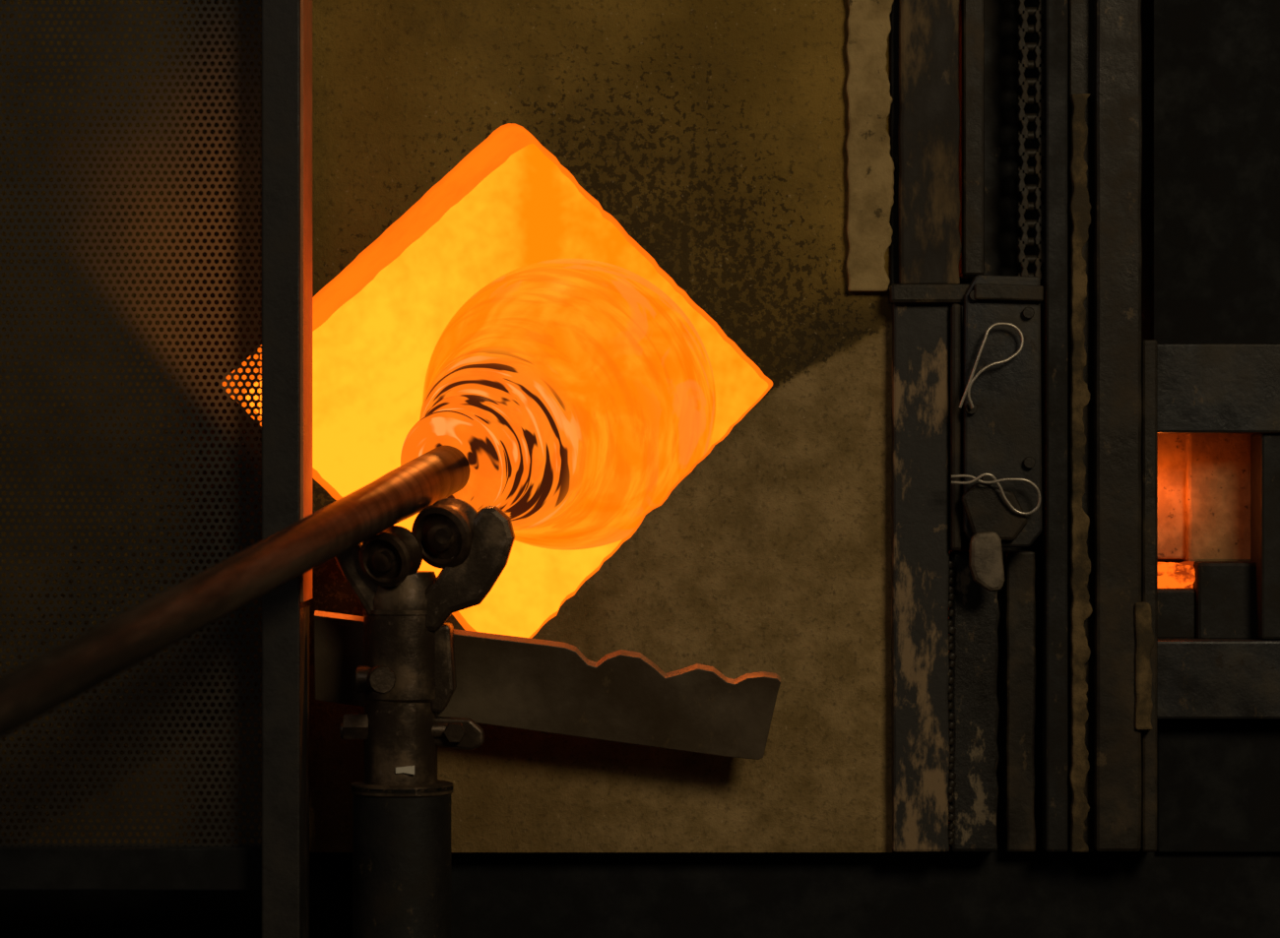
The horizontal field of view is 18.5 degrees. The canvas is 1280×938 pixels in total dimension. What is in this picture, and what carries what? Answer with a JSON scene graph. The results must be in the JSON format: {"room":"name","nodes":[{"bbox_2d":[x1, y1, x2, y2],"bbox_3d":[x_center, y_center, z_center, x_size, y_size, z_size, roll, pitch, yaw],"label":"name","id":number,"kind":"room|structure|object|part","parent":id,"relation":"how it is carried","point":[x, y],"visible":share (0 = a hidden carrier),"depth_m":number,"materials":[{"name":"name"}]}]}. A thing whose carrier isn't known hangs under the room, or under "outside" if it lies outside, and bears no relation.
{"room":"glassblowing workshop","nodes":[
{"label":"glassblowing workshop","id":0,"kind":"room"},
{"bbox_2d":[1150,0,1279,852],"bbox_3d":[0.647,-0.122,4.058,0.269,1.027,0.144,0,0,0],"label":"furnace","id":1,"kind":"object","parent":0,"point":[1215,64],"visible":0.95,"depth_m":4.06,"materials":[{"name":"metal"}]},
{"bbox_3d":[0.651,0.325,4.035,0.245,0.133,0.030,0,0,0],"label":"panel","id":2,"kind":"part","parent":1,"relation":"part of","materials":[{"name":"black metal"}]},
{"bbox_3d":[0.700,0.068,4.043,0.139,0.210,0.094,0,0,0],"label":"post","id":3,"kind":"part","parent":1,"relation":"part of","materials":[{"name":"black metal"}]},
{"label":"floor","id":4,"kind":"structure","parent":0,"visible":0},
{"bbox_2d":[0,0,312,937],"bbox_3d":[-0.559,0.275,3.902,0.461,1.850,0.115,0,0,0],"label":"screen","id":5,"kind":"object","parent":4,"relation":"on","point":[278,866],"visible":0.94,"depth_m":3.90,"materials":[{"name":"metal"}]},
{"bbox_3d":[-0.579,0.395,3.900,0.413,0.042,0.040,0,0,0],"label":"rail","id":6,"kind":"part","parent":5,"relation":"part of","materials":[{"name":"black metal"}]},
{"bbox_3d":[-0.331,-0.255,3.904,0.003,0.770,0.108,0,0,0],"label":"heat scaled plate","id":7,"kind":"part","parent":5,"relation":"part of","materials":[{"name":"metal"}]},
{"bbox_2d":[313,498,780,937],"bbox_3d":[-0.092,0.614,3.879,0.465,1.172,0.136,0,0,0],"label":"stand","id":8,"kind":"object","parent":4,"relation":"on","point":[422,683],"visible":0.99,"depth_m":3.86,"materials":[{"name":"black metal"}]},
{"bbox_2d":[0,445,470,738],"bbox_3d":[-0.459,0.155,3.415,0.049,0.357,1.205,0,0,27],"label":"blowpipe","id":9,"kind":"object","parent":8,"relation":"on","point":[80,665],"visible":1,"depth_m":3.54,"materials":[{"name":"metal"}]},
{"bbox_2d":[400,258,715,550],"bbox_3d":[-0.079,-0.069,4.123,0.310,0.308,0.428,0,0,5],"label":"molten glass","id":10,"kind":"object","parent":9,"relation":"attached to","point":[575,395],"visible":0.88,"depth_m":4.04,"materials":[{"name":"orange glass"}]},
{"bbox_3d":[-0.253,0.111,3.878,0.096,0.095,0.044,0,0,0],"label":"yoke arm","id":11,"kind":"part","parent":8,"relation":"part of","materials":[{"name":"metal"}]},
{"bbox_2d":[362,571,436,703],"bbox_3d":[-0.234,0.165,3.882,0.080,0.127,0.079,0,0,0],"label":"socket","id":12,"kind":"object","parent":8,"relation":"attached to","point":[399,618],"depth_m":3.85,"materials":[{"name":"metal"}]},
{"bbox_3d":[-0.180,0.098,3.878,0.113,0.124,0.052,0,0,0],"label":"yoke arm","id":13,"kind":"part","parent":8,"relation":"part of","materials":[{"name":"metal"}]},
{"bbox_2d":[0,0,1279,937],"bbox_3d":[0.065,0.279,4.344,1.770,1.842,0.712,0,0,0],"label":"furnace","id":14,"kind":"object","parent":4,"relation":"on","point":[733,158],"visible":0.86,"depth_m":4.00,"materials":[{"name":"beige concrete"}]},
{"bbox_3d":[-0.277,-0.118,4.045,1.066,1.016,0.090,0,0,0],"label":"refractory door","id":15,"kind":"part","parent":14,"relation":"part of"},
{"bbox_2d":[961,274,1043,591],"bbox_3d":[0.363,-0.036,3.959,0.082,0.318,0.042,0,0,0],"label":"latch plate","id":16,"kind":"object","parent":14,"relation":"attached to","point":[1002,430],"visible":1,"depth_m":3.96,"materials":[{"name":"metal"}]},
{"bbox_2d":[959,321,1023,407],"bbox_3d":[0.352,-0.104,3.940,0.066,0.086,0.008,0,0,-2],"label":"pin","id":17,"kind":"object","parent":16,"relation":"attached to","point":[971,381],"visible":1,"depth_m":3.94,"materials":[{"name":"metal"}]},
{"bbox_3d":[0.355,0.043,3.950,0.066,0.058,0.011,0,0,0],"label":"latch arm","id":18,"kind":"part","parent":16,"relation":"part of","materials":[{"name":"metal"}]},
{"bbox_2d":[951,472,1041,514],"bbox_3d":[0.356,0.025,3.936,0.090,0.042,0.009,0,0,0],"label":"pin","id":19,"kind":"object","parent":16,"relation":"attached to","point":[975,479],"visible":1,"depth_m":3.93,"materials":[{"name":"metal"}]},
{"bbox_2d":[888,0,1157,852],"bbox_3d":[0.388,-0.120,4.018,0.272,1.030,0.108,0,0,0],"label":"rail","id":20,"kind":"object","parent":14,"relation":"attached to","point":[1024,713],"visible":0.98,"depth_m":3.98,"materials":[{"name":"metal"}]},
{"bbox_3d":[0.319,-0.042,3.983,0.011,0.250,0.034,0,0,0],"label":"latch rod","id":21,"kind":"part","parent":20,"relation":"part of","materials":[{"name":"metal"}]},
{"bbox_3d":[0.422,-0.118,4.016,0.023,1.011,0.068,0,0,0],"label":"post","id":22,"kind":"part","parent":20,"relation":"part of","materials":[{"name":"black metal"}]},
{"bbox_3d":[0.483,-0.118,4.015,0.048,1.008,0.090,0,0,0],"label":"post","id":23,"kind":"part","parent":20,"relation":"part of","materials":[{"name":"metal"}]},
{"bbox_2d":[1017,0,1044,282],"bbox_3d":[0.398,-0.409,4.004,0.029,0.438,0.016,0,0,0],"label":"chain","id":24,"kind":"object","parent":14,"relation":"attached to","point":[1023,12],"visible":0.94,"depth_m":4.00,"materials":[{"name":"metal"}]},
{"bbox_3d":[0.567,-0.121,4.115,0.609,1.041,0.030,0,0,0],"label":"plate","id":25,"kind":"part","parent":14,"relation":"part of","materials":[{"name":"black metal"}]}
]}

